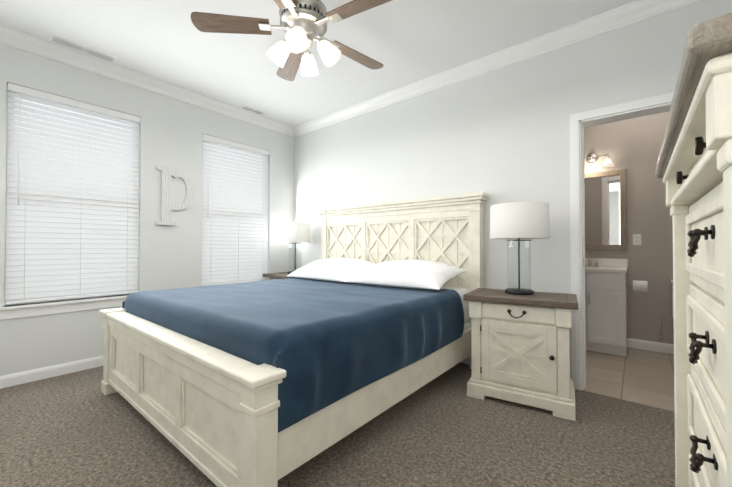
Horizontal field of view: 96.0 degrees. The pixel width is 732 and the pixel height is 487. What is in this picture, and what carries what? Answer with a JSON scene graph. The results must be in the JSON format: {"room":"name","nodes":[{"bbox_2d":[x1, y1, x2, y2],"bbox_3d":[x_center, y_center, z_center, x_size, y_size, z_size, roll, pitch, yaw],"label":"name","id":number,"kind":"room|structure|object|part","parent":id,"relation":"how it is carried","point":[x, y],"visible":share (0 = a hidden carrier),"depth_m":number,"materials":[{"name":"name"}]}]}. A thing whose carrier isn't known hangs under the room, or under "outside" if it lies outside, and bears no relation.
{"room":"bedroom","nodes":[
{"label":"bedroom","id":0,"kind":"room"},
{"bbox_2d":[0,43,293,375],"bbox_3d":[-2.165,-0.260,3.432,0.140,2.760,3.680,-1,-1,39],"label":"wall","id":1,"kind":"structure","parent":0,"point":[172,131],"depth_m":3.31,"materials":[{"name":"paint"}]},
{"bbox_2d":[0,355,103,388],"bbox_3d":[-2.096,1.073,3.379,0.014,0.092,3.370,-1,-1,39],"label":"baseboard","id":2,"kind":"structure","parent":1,"relation":"attached to","point":[14,379],"depth_m":2.73,"materials":[{"name":"white wood"}]},
{"bbox_2d":[0,91,138,319],"bbox_3d":[-2.538,-0.333,2.924,0.140,1.847,0.970,-1,-1,39],"label":"window","id":3,"kind":"structure","parent":1,"relation":"in","point":[22,310],"depth_m":2.75,"materials":[{"name":"white plastic"}]},
{"bbox_2d":[5,83,140,304],"bbox_3d":[-2.526,-0.387,2.914,0.062,1.729,0.892,-1,-1,39],"label":"window blind","id":4,"kind":"object","parent":3,"relation":"attached to","point":[55,248],"visible":0.92,"depth_m":2.85,"materials":[{"name":"white plastic"}]},
{"bbox_2d":[13,98,131,214],"bbox_3d":[-2.638,-0.380,3.007,0.010,1.950,1.100,-1,-1,39],"label":"window","id":5,"kind":"structure","parent":1,"relation":"in","point":[72,142],"depth_m":2.98,"materials":[{"name":"glass"}]},
{"bbox_2d":[0,24,291,135],"bbox_3d":[-2.080,-1.588,3.370,0.088,0.106,3.210,-1,-1,39],"label":"crown molding","id":6,"kind":"structure","parent":1,"relation":"attached to","point":[11,37],"depth_m":3.11,"materials":[{"name":"white wood"}]},
{"bbox_2d":[155,165,194,225],"bbox_3d":[-2.011,-0.492,3.485,0.024,0.606,0.377,-1,-1,39],"label":"letter sign","id":7,"kind":"object","parent":1,"relation":"attached to","point":[167,174],"visible":0.96,"depth_m":3.43,"materials":[{"name":"white wood"}]},
{"bbox_2d":[203,143,261,223],"bbox_3d":[-1.695,-0.367,4.154,0.010,1.950,1.090,-1,-1,39],"label":"window","id":8,"kind":"structure","parent":1,"relation":"in","point":[231,175],"depth_m":4.16,"materials":[{"name":"glass"}]},
{"bbox_2d":[201,134,269,285],"bbox_3d":[-1.582,-0.374,4.061,0.062,1.729,0.882,-1,-1,39],"label":"window blind","id":9,"kind":"object","parent":8,"relation":"attached to","point":[233,248],"visible":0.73,"depth_m":4.02,"materials":[{"name":"white plastic"}]},
{"bbox_2d":[201,143,266,284],"bbox_3d":[-1.594,-0.320,4.070,0.140,1.847,0.960,-1,-1,39],"label":"window","id":10,"kind":"structure","parent":1,"relation":"in","point":[231,215],"depth_m":4.10,"materials":[{"name":"white plastic"}]},
{"bbox_2d":[0,0,635,126],"bbox_3d":[0.476,-1.693,2.298,5.680,0.080,5.260,-1,-1,39],"label":"ceiling","id":11,"kind":"structure","parent":0,"point":[405,42],"depth_m":2.65,"materials":[{"name":"paint"}]},
{"bbox_2d":[48,34,117,63],"bbox_3d":[-2.389,-1.643,2.797,0.130,0.008,0.430,-1,-1,39],"label":"ceiling vent","id":12,"kind":"object","parent":11,"relation":"in","point":[55,39],"visible":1,"depth_m":2.78,"materials":[{"name":"white metal"}]},
{"bbox_2d":[239,105,265,115],"bbox_3d":[-1.383,-1.629,4.035,0.120,0.008,0.300,-1,-1,39],"label":"ceiling vent","id":13,"kind":"object","parent":11,"relation":"in","point":[252,110],"visible":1,"depth_m":4.03,"materials":[{"name":"white metal"}]},
{"bbox_2d":[191,0,391,80],"bbox_3d":[-0.351,-1.339,2.067,1.265,0.633,1.262,-1,-1,39],"label":"ceiling fan","id":14,"kind":"object","parent":11,"relation":"hanging from","point":[303,24],"visible":1,"depth_m":2.01,"materials":[{"name":"brown wood"}]},
{"bbox_3d":[-0.769,-1.339,2.020,0.565,0.033,0.139,0,-1,-6],"label":"blade","id":15,"kind":"part","parent":14,"relation":"part of","materials":[{"name":"brown wood"}]},
{"bbox_3d":[-0.468,-1.343,1.686,0.139,0.033,0.565,0,-1,12],"label":"blade","id":16,"kind":"part","parent":14,"relation":"part of","materials":[{"name":"brown wood"}]},
{"bbox_3d":[-0.545,-1.335,2.410,0.139,0.033,0.565,0,-1,-24],"label":"blade","id":17,"kind":"part","parent":14,"relation":"part of","materials":[{"name":"brown wood"}]},
{"bbox_3d":[-0.105,-1.336,2.317,0.565,0.033,0.139,1,-1,-42],"label":"blade","id":18,"kind":"part","parent":14,"relation":"part of","materials":[{"name":"brown wood"}]},
{"bbox_3d":[-0.058,-1.341,1.870,0.565,0.033,0.139,0,-1,30],"label":"blade","id":19,"kind":"part","parent":14,"relation":"part of","materials":[{"name":"brown wood"}]},
{"bbox_2d":[0,362,674,486],"bbox_3d":[-0.472,1.128,1.932,4.640,0.050,3.540,-1,-1,39],"label":"floor carpet","id":20,"kind":"object","parent":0,"point":[77,429],"depth_m":1.80,"materials":[{"name":"carpet"}]},
{"bbox_2d":[263,272,294,279],"bbox_3d":[-0.978,0.760,4.264,0.574,0.739,0.457,-1,-1,39],"label":"nightstand","id":21,"kind":"object","parent":20,"relation":"on","point":[272,276],"visible":0.06,"depth_m":4.15,"materials":[{"name":"beige wood"}]},
{"bbox_2d":[279,222,310,273],"bbox_3d":[-0.919,0.056,4.281,0.406,0.667,0.406,-1,-1,39],"label":"lamp","id":22,"kind":"object","parent":21,"relation":"on","point":[295,233],"visible":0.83,"depth_m":4.12,"materials":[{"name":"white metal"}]},
{"bbox_2d":[99,192,488,486],"bbox_3d":[-0.462,0.334,2.701,2.122,1.556,2.314,-1,-1,39],"label":"bed","id":23,"kind":"object","parent":20,"relation":"on","point":[366,318],"visible":1,"depth_m":1.85,"materials":[{"name":"blue fabric"}]},
{"bbox_2d":[122,277,463,432],"bbox_3d":[-0.559,0.562,2.579,2.044,0.385,1.744,-1,-1,39],"label":"blanket","id":24,"kind":"object","parent":23,"relation":"on","point":[334,341],"depth_m":1.79,"materials":[{"name":"blue fabric"}]},
{"bbox_3d":[-0.447,0.666,2.715,1.890,0.552,2.069,-1,-1,39],"label":"mattress","id":25,"kind":"part","parent":23,"relation":"part of","materials":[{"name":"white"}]},
{"bbox_2d":[463,288,577,420],"bbox_3d":[1.124,0.739,2.399,0.704,0.739,0.457,0,-1,31],"label":"nightstand","id":26,"kind":"object","parent":20,"relation":"on","point":[520,349],"visible":1,"depth_m":2.22,"materials":[{"name":"beige paint"}]},
{"bbox_2d":[490,202,549,294],"bbox_3d":[1.141,0.035,2.457,0.406,0.667,0.406,-1,-1,39],"label":"lamp","id":27,"kind":"object","parent":26,"relation":"on","point":[520,220],"visible":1,"depth_m":2.31,"materials":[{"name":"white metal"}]},
{"bbox_2d":[655,12,731,486],"bbox_3d":[0.932,0.403,0.643,0.511,1.371,1.010,-1,-1,39],"label":"dresser","id":28,"kind":"object","parent":20,"relation":"on","point":[693,170],"visible":1,"depth_m":0.72,"materials":[{"name":"beige paint"}]},
{"bbox_2d":[294,0,731,377],"bbox_3d":[0.751,-0.261,3.325,4.500,2.760,0.140,-1,-1,39],"label":"wall","id":29,"kind":"structure","parent":0,"point":[500,135],"depth_m":2.87,"materials":[{"name":"paint"}]},
{"bbox_2d":[461,355,470,363],"bbox_3d":[0.278,1.076,3.599,3.340,0.092,0.014,-1,-1,39],"label":"baseboard","id":30,"kind":"structure","parent":29,"relation":"attached to","point":[466,361],"depth_m":3.05,"materials":[{"name":"white wood"}]},
{"bbox_2d":[291,0,702,136],"bbox_3d":[0.625,-1.589,3.296,4.360,0.106,0.088,-1,-1,39],"label":"crown molding","id":31,"kind":"structure","parent":29,"relation":"attached to","point":[636,11],"depth_m":2.78,"materials":[{"name":"white wood"}]},
{"bbox_2d":[570,92,673,389],"bbox_3d":[1.965,0.054,2.325,0.872,2.106,0.180,-1,-1,39],"label":"door frame","id":32,"kind":"structure","parent":29,"relation":"attached to","point":[580,122],"depth_m":2.50,"materials":[{"name":"white paint"}]},
{"bbox_2d":[584,348,673,410],"bbox_3d":[2.605,1.140,2.807,2.800,0.046,1.720,-1,-1,39],"label":"floor","id":33,"kind":"structure","parent":0,"point":[645,377],"depth_m":2.77,"materials":[{"name":"beige tile"}]},
{"bbox_2d":[585,258,647,356],"bbox_3d":[2.474,0.641,3.521,0.822,0.959,0.508,-1,-1,39],"label":"bathroom vanity","id":34,"kind":"object","parent":33,"relation":"on","point":[606,284],"visible":0.62,"depth_m":3.31,"materials":[{"name":"white wood"}]},
{"bbox_2d":[659,279,673,339],"bbox_3d":[2.992,0.732,2.971,0.505,0.765,0.698,-1,-1,39],"label":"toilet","id":35,"kind":"object","parent":33,"relation":"on","point":[671,281],"visible":0.15,"depth_m":3.26,"materials":[{"name":"white ceramic"}]},
{"bbox_2d":[584,111,673,343],"bbox_3d":[3.107,-0.260,3.433,3.080,2.760,0.140,-1,-1,39],"label":"wall","id":36,"kind":"structure","parent":0,"point":[632,146],"depth_m":3.48,"materials":[{"name":"paint"}]},
{"bbox_2d":[584,153,614,167],"bbox_3d":[2.539,-0.939,3.711,0.424,0.193,0.160,-1,-1,39],"label":"sconce","id":37,"kind":"object","parent":36,"relation":"attached to","point":[591,157],"visible":0.6,"depth_m":3.67,"materials":[{"name":"white glass"}]},
{"bbox_2d":[584,169,626,249],"bbox_3d":[2.581,-0.366,3.755,0.620,0.880,0.028,-1,-1,39],"label":"bathroom mirror","id":38,"kind":"object","parent":36,"relation":"attached to","point":[605,210],"visible":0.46,"depth_m":3.67,"materials":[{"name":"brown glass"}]},
{"bbox_2d":[633,234,640,244],"bbox_3d":[2.889,-0.042,3.512,0.070,0.115,0.008,-1,-1,39],"label":"outlet","id":39,"kind":"object","parent":36,"relation":"attached to","point":[636,239],"visible":1,"depth_m":3.51,"materials":[{"name":"white plastic"}]},
{"bbox_2d":[627,338,673,354],"bbox_3d":[3.058,1.069,3.358,2.800,0.100,0.014,-1,-1,39],"label":"baseboard","id":40,"kind":"structure","parent":36,"relation":"attached to","point":[666,348],"depth_m":3.43,"materials":[{"name":"white wood"}]}
]}

